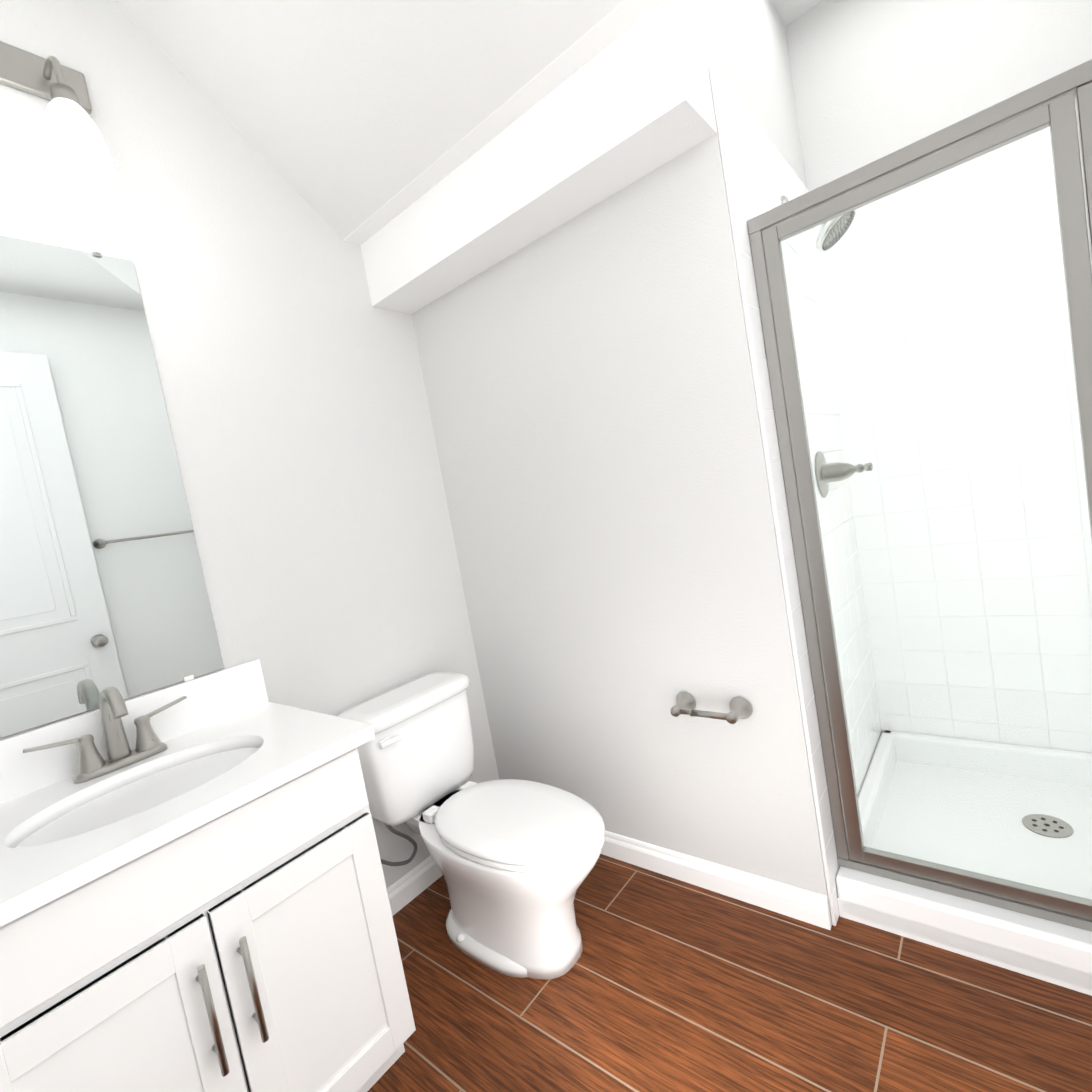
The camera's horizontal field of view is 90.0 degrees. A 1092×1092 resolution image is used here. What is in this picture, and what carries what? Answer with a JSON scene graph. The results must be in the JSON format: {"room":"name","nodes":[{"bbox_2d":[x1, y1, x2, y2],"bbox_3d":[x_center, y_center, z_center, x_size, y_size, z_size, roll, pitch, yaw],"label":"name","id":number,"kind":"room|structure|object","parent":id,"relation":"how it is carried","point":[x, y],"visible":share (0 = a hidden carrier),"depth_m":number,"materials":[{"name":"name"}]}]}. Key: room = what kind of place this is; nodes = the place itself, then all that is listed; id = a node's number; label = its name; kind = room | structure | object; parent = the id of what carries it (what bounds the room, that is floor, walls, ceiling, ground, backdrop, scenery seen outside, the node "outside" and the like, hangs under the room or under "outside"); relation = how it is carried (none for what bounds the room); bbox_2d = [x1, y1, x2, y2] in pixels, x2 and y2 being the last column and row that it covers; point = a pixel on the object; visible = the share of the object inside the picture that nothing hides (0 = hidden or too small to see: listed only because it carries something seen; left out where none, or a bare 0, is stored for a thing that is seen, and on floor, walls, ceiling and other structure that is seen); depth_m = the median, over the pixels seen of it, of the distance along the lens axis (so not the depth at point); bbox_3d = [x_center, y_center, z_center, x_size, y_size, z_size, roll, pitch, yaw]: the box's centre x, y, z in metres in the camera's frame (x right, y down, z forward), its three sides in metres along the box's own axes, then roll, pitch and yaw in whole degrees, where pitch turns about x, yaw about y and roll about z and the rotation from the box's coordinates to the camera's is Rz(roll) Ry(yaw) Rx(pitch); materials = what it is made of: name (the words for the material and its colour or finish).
{"room":"bathroom","nodes":[
{"label":"bathroom","id":0,"kind":"room"},
{"bbox_2d":[0,0,498,887],"bbox_3d":[-0.969,-0.093,1.495,0.120,2.740,1.695,-6,5,40],"label":"wall","id":1,"kind":"structure","parent":0,"point":[288,364],"depth_m":1.61,"materials":[{"name":"grey paint"}]},
{"bbox_2d":[0,41,118,207],"bbox_3d":[-1.214,-0.935,1.085,0.174,0.358,0.555,-6,5,40],"label":"sconce","id":2,"kind":"object","parent":1,"relation":"attached to","point":[79,166],"visible":1,"depth_m":1.21,"materials":[{"name":"white glass"}]},
{"bbox_2d":[0,235,223,737],"bbox_3d":[-1.165,-0.142,1.165,0.009,1.076,0.674,-6,5,40],"label":"wall mirror","id":3,"kind":"object","parent":1,"relation":"attached to","point":[102,584],"visible":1,"depth_m":1.27,"materials":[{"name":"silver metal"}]},
{"bbox_2d":[381,824,416,865],"bbox_3d":[-0.527,0.947,1.702,0.105,0.182,0.236,-6,5,40],"label":"supply hose","id":4,"kind":"object","parent":1,"relation":"attached to","point":[405,836],"visible":0.46,"depth_m":1.73,"materials":[{"name":"silver metal"}]},
{"bbox_2d":[387,856,441,915],"bbox_3d":[-0.408,1.130,1.892,0.014,0.085,0.769,-6,5,40],"label":"baseboard","id":5,"kind":"structure","parent":1,"relation":"attached to","point":[408,887],"depth_m":1.84,"materials":[{"name":"white wood"}]},
{"bbox_2d":[112,0,716,313],"bbox_3d":[-0.379,-1.210,1.321,1.194,0.724,0.853,-6,5,40],"label":"ceiling","id":6,"kind":"structure","parent":0,"point":[422,153],"depth_m":1.40,"materials":[{"name":"white paint"}]},
{"bbox_2d":[412,0,831,925],"bbox_3d":[0.333,-0.371,2.148,1.314,2.740,1.020,-6,5,40],"label":"wall","id":7,"kind":"structure","parent":0,"point":[590,388],"depth_m":1.62,"materials":[{"name":"grey paint"}]},
{"bbox_2d":[670,692,751,723],"bbox_3d":[0.447,0.456,1.513,0.224,0.062,0.082,-6,5,40],"label":"toilet paper holder","id":8,"kind":"object","parent":7,"relation":"attached to","point":[740,707],"visible":1,"depth_m":1.48,"materials":[{"name":"silver metal"}]},
{"bbox_2d":[600,830,831,929],"bbox_3d":[0.286,1.014,1.812,1.194,0.085,0.014,-6,5,40],"label":"baseboard","id":9,"kind":"structure","parent":7,"relation":"attached to","point":[810,907],"depth_m":1.60,"materials":[{"name":"white wood"}]},
{"bbox_2d":[709,66,881,925],"bbox_3d":[0.854,-0.137,1.704,0.010,2.165,0.906,-6,5,40],"label":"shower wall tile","id":10,"kind":"structure","parent":7,"relation":"attached to","point":[760,176],"depth_m":1.61,"materials":[{"name":"white tile"}]},
{"bbox_2d":[781,195,856,252],"bbox_3d":[0.810,-0.977,1.614,0.184,0.200,0.133,-6,5,40],"label":"shower head","id":11,"kind":"object","parent":10,"relation":"attached to","point":[838,229],"visible":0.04,"depth_m":1.58},
{"bbox_2d":[815,451,872,496],"bbox_3d":[0.928,-0.234,1.686,0.142,0.147,0.147,-6,5,40],"label":"shower valve","id":12,"kind":"object","parent":10,"relation":"attached to","point":[839,474],"depth_m":1.69,"materials":[{"name":"silver metal"}]},
{"bbox_2d":[367,854,1091,1091],"bbox_3d":[0.437,1.101,1.274,2.340,0.060,2.715,-6,5,40],"label":"floor","id":13,"kind":"structure","parent":0,"point":[665,983],"depth_m":1.26,"materials":[{"name":"brown wood"}]},
{"bbox_2d":[0,659,415,1091],"bbox_3d":[-0.760,0.787,1.097,0.553,0.997,0.755,-6,5,40],"label":"bathroom vanity","id":14,"kind":"object","parent":13,"relation":"on","point":[193,894],"visible":1,"depth_m":1.01,"materials":[{"name":"white wood"}]},
{"bbox_2d":[22,686,187,783],"bbox_3d":[-0.935,0.396,1.190,0.134,0.181,0.295,-6,5,40],"label":"faucet","id":15,"kind":"object","parent":14,"relation":"on","point":[122,762],"depth_m":1.20,"materials":[{"name":"silver metal"}]},
{"bbox_2d":[337,672,604,979],"bbox_3d":[-0.174,0.794,1.599,0.800,0.707,0.422,-6,5,40],"label":"toilet","id":16,"kind":"object","parent":13,"relation":"on","point":[515,860],"visible":0.92,"depth_m":1.53,"materials":[{"name":"white ceramic"}]},
{"bbox_2d":[836,730,1091,995],"bbox_3d":[1.379,0.811,1.502,0.884,0.150,0.854,-6,5,40],"label":"shower pan","id":17,"kind":"object","parent":13,"relation":"on","point":[1059,954],"visible":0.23,"depth_m":1.56,"materials":[{"name":"white plastic"}]},
{"bbox_2d":[747,59,1091,930],"bbox_3d":[0.998,-0.011,1.160,0.884,1.723,0.061,-6,5,40],"label":"shower enclosure","id":18,"kind":"object","parent":17,"relation":"on","point":[1061,105],"visible":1,"depth_m":1.25,"materials":[{"name":"clear glass"}]},
{"bbox_2d":[772,0,823,25],"bbox_3d":[-0.048,-1.659,1.069,2.340,0.080,2.715,-6,5,40],"label":"ceiling","id":19,"kind":"structure","parent":0,"point":[789,11],"depth_m":1.86,"materials":[{"name":"white paint"}]},
{"bbox_2d":[785,0,1091,190],"bbox_3d":[1.463,-0.543,1.784,0.906,2.740,0.110,-6,5,40],"label":"wall","id":20,"kind":"structure","parent":0,"point":[873,80],"depth_m":1.75,"materials":[{"name":"grey paint"}]},
{"bbox_2d":[811,59,1091,752],"bbox_3d":[1.475,-0.250,1.759,0.886,2.165,0.010,-6,5,40],"label":"tiled wall","id":21,"kind":"structure","parent":20,"relation":"attached to","point":[989,405],"depth_m":1.81,"materials":[{"name":"white tile"}]}
]}

